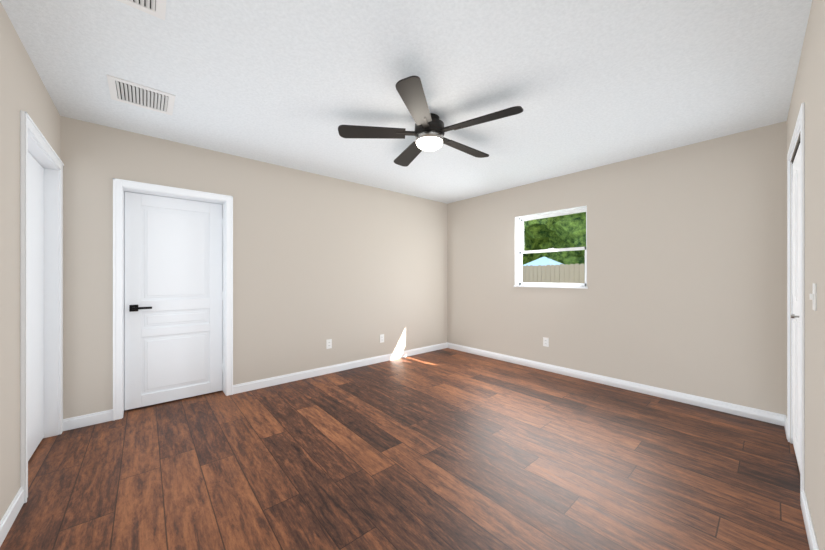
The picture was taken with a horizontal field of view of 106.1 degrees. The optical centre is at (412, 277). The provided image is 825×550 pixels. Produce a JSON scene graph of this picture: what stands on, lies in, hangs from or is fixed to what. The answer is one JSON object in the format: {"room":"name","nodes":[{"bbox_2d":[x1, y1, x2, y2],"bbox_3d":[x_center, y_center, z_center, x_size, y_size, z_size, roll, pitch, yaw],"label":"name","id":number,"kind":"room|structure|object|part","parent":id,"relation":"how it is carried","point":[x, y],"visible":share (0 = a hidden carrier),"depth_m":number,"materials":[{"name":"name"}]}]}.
{"room":"empty bedroom","nodes":[
{"label":"empty bedroom","id":0,"kind":"room"},
{"bbox_2d":[0,1,59,520],"bbox_3d":[-1.528,-0.030,0.837,0.230,2.440,4.320,0,0,-41],"label":"wall","id":1,"kind":"structure","parent":0,"point":[22,87],"depth_m":1.52,"materials":[{"name":"beige paint"}]},
{"bbox_2d":[0,487,23,546],"bbox_3d":[-1.056,1.144,0.475,0.013,0.092,3.055,0,0,-41],"label":"baseboard","id":2,"kind":"structure","parent":1,"relation":"attached to","point":[11,513],"depth_m":1.48,"materials":[{"name":"white wood"}]},
{"bbox_2d":[28,152,43,460],"bbox_3d":[-2.453,0.185,1.947,0.040,1.985,0.874,0,0,-41],"label":"door","id":3,"kind":"structure","parent":1,"relation":"in","point":[35,302],"depth_m":2.12,"materials":[{"name":"white wood"}]},
{"bbox_2d":[20,110,63,502],"bbox_3d":[-2.453,0.157,1.948,0.222,2.067,1.014,0,0,-41],"label":"door frame","id":4,"kind":"structure","parent":1,"relation":"attached to","point":[35,144],"depth_m":2.30,"materials":[{"name":"white wood"}]},
{"bbox_2d":[60,116,446,418],"bbox_3d":[-1.141,-0.030,3.912,4.775,2.440,0.230,0,0,-41],"label":"wall","id":5,"kind":"structure","parent":0,"point":[353,271],"depth_m":3.44,"materials":[{"name":"beige paint"}]},
{"bbox_2d":[113,178,232,420],"bbox_3d":[-2.225,0.182,2.942,0.878,2.016,0.222,0,0,-41],"label":"door frame","id":6,"kind":"structure","parent":5,"relation":"attached to","point":[121,187],"depth_m":2.72,"materials":[{"name":"white wood"}]},
{"bbox_2d":[124,192,222,409],"bbox_3d":[-2.257,0.208,2.983,0.754,1.940,0.098,0,0,-41],"label":"door","id":7,"kind":"structure","parent":5,"relation":"in","point":[173,298],"depth_m":2.96,"materials":[{"name":"white wood"}]},
{"bbox_3d":[-2.447,0.275,2.793,0.155,0.060,0.058,0,0,-41],"label":"handle","id":8,"kind":"part","parent":7,"relation":"part of","materials":[{"name":"black metal"}]},
{"bbox_2d":[63,342,446,430],"bbox_3d":[-1.062,1.144,3.820,4.375,0.092,0.013,0,0,-41],"label":"baseboard","id":9,"kind":"structure","parent":5,"relation":"attached to","point":[86,420],"depth_m":3.53,"materials":[{"name":"white wood"}]},
{"bbox_2d":[326,339,331,348],"bbox_3d":[-1.034,0.825,3.846,0.070,0.114,0.010,0,0,-41],"label":"electrical outlet","id":10,"kind":"object","parent":5,"relation":"attached to","point":[328,343],"visible":1,"depth_m":3.84,"materials":[{"name":"white plastic"}]},
{"bbox_2d":[380,334,383,342],"bbox_3d":[-0.429,0.860,4.369,0.070,0.114,0.010,0,0,-41],"label":"electrical outlet","id":11,"kind":"object","parent":5,"relation":"attached to","point":[381,338],"visible":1,"depth_m":4.37,"materials":[{"name":"white plastic"}]},
{"bbox_2d":[0,348,809,549],"bbox_3d":[0.199,1.240,2.360,4.775,0.100,4.370,0,0,-41],"label":"floor","id":12,"kind":"structure","parent":0,"point":[447,449],"depth_m":1.90,"materials":[{"name":"brown wood"}]},
{"bbox_2d":[0,0,811,203],"bbox_3d":[0.199,-1.300,2.360,4.775,0.100,4.370,0,0,-41],"label":"ceiling","id":13,"kind":"structure","parent":0,"point":[583,84],"depth_m":1.91,"materials":[{"name":"paint"}]},
{"bbox_2d":[107,75,174,114],"bbox_3d":[-1.865,-1.244,2.145,0.337,0.012,0.337,0,0,-41],"label":"ceiling vent","id":14,"kind":"object","parent":13,"relation":"in","point":[131,93],"visible":1,"depth_m":2.13,"materials":[{"name":"white metal"}]},
{"bbox_2d":[117,0,166,20],"bbox_3d":[-1.217,-1.244,1.264,0.337,0.012,0.337,0,0,-41],"label":"ceiling vent","id":15,"kind":"object","parent":13,"relation":"in","point":[156,8],"visible":1,"depth_m":1.42,"materials":[{"name":"white metal"}]},
{"bbox_2d":[338,76,522,166],"bbox_3d":[0.175,-1.129,2.469,1.305,0.242,1.361,0,0,-41],"label":"fan","id":16,"kind":"object","parent":13,"relation":"hanging from","point":[428,133],"visible":1,"depth_m":2.34,"materials":[{"name":"black wood"}]},
{"bbox_2d":[447,121,786,414],"bbox_3d":[1.931,-0.030,3.823,0.160,2.440,4.320,0,0,-41],"label":"wall","id":17,"kind":"structure","parent":0,"point":[685,292],"depth_m":3.09,"materials":[{"name":"beige paint"}]},
{"bbox_2d":[543,337,548,346],"bbox_3d":[1.702,0.824,3.958,0.010,0.114,0.070,0,0,-41],"label":"electrical outlet","id":18,"kind":"object","parent":17,"relation":"attached to","point":[545,341],"visible":1,"depth_m":3.95,"materials":[{"name":"white plastic"}]},
{"bbox_2d":[514,205,587,288],"bbox_3d":[1.772,-0.353,3.989,0.164,0.965,0.944,0,0,-41],"label":"window","id":19,"kind":"structure","parent":17,"relation":"in","point":[519,247],"depth_m":4.05,"materials":[{"name":"white plastic"}]},
{"bbox_2d":[447,342,786,425],"bbox_3d":[1.784,1.144,3.861,0.013,0.092,3.670,0,0,-41],"label":"baseboard","id":20,"kind":"structure","parent":17,"relation":"attached to","point":[749,412],"depth_m":3.17,"materials":[{"name":"white wood"}]},
{"bbox_2d":[787,0,824,549],"bbox_3d":[1.252,-0.030,0.762,4.878,2.440,0.328,0,0,-41],"label":"wall","id":21,"kind":"structure","parent":0,"point":[809,88],"depth_m":1.35,"materials":[{"name":"beige paint"}]},
{"bbox_2d":[791,145,799,470],"bbox_3d":[2.408,0.184,1.926,0.842,1.988,0.075,0,0,-41],"label":"closet door","id":22,"kind":"structure","parent":21,"relation":"in","point":[795,315],"depth_m":1.99,"materials":[{"name":"white wood"}]},
{"bbox_2d":[787,102,804,501],"bbox_3d":[2.458,0.142,1.867,1.002,2.096,0.236,0,0,-41],"label":"trim","id":23,"kind":"structure","parent":21,"relation":"attached to","point":[800,126],"depth_m":1.64,"materials":[{"name":"white wood"}]},
{"bbox_2d":[784,415,818,549],"bbox_3d":[1.250,1.144,0.903,4.661,0.092,0.135,0,0,-41],"label":"baseboard","id":24,"kind":"structure","parent":21,"relation":"attached to","point":[811,535],"depth_m":1.44,"materials":[{"name":"white wood"}]},
{"bbox_2d":[810,283,816,310],"bbox_3d":[1.715,0.083,1.328,0.070,0.115,0.017,0,0,-41],"label":"switch plate","id":25,"kind":"object","parent":21,"relation":"attached to","point":[813,296],"visible":1,"depth_m":1.30,"materials":[{"name":"white plastic"}]},
{"label":"outside","id":26,"kind":"structure","parent":0,"visible":0},
{"bbox_3d":[16.822,1.465,21.022,44.820,0.050,60.000,0,0,-41],"label":"ground","id":27,"kind":"structure","parent":26,"visible":0},
{"bbox_2d":[522,230,544,257],"bbox_3d":[5.999,-1.424,16.390,8.178,5.728,7.082,0,0,-41],"label":"tree","id":28,"kind":"object","parent":27,"relation":"on","point":[527,240],"depth_m":13.59,"materials":[{"name":"green plant"}]},
{"bbox_2d":[522,237,556,264],"bbox_3d":[6.428,-1.518,15.175,4.460,5.916,6.977,0,0,-41],"label":"tree","id":29,"kind":"object","parent":27,"relation":"on","point":[531,255],"depth_m":13.79,"materials":[{"name":"green plant"}]},
{"bbox_2d":[522,257,560,265],"bbox_3d":[4.678,0.350,11.002,1.301,2.180,1.301,0,0,-41],"label":"gazebo","id":30,"kind":"object","parent":27,"relation":"on","point":[546,260],"depth_m":10.75,"materials":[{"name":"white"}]},
{"bbox_2d":[522,264,584,282],"bbox_3d":[3.935,0.509,10.608,0.060,1.862,17.074,0,0,-41],"label":"fence","id":31,"kind":"object","parent":27,"relation":"on","point":[560,275],"depth_m":9.88,"materials":[{"name":"beige wood"}]},
{"bbox_2d":[523,212,585,282],"bbox_3d":[7.880,-1.467,12.152,7.055,5.814,6.618,0,0,-41],"label":"tree","id":32,"kind":"object","parent":27,"relation":"on","point":[555,239],"depth_m":11.53,"materials":[{"name":"green plant"}]}
]}

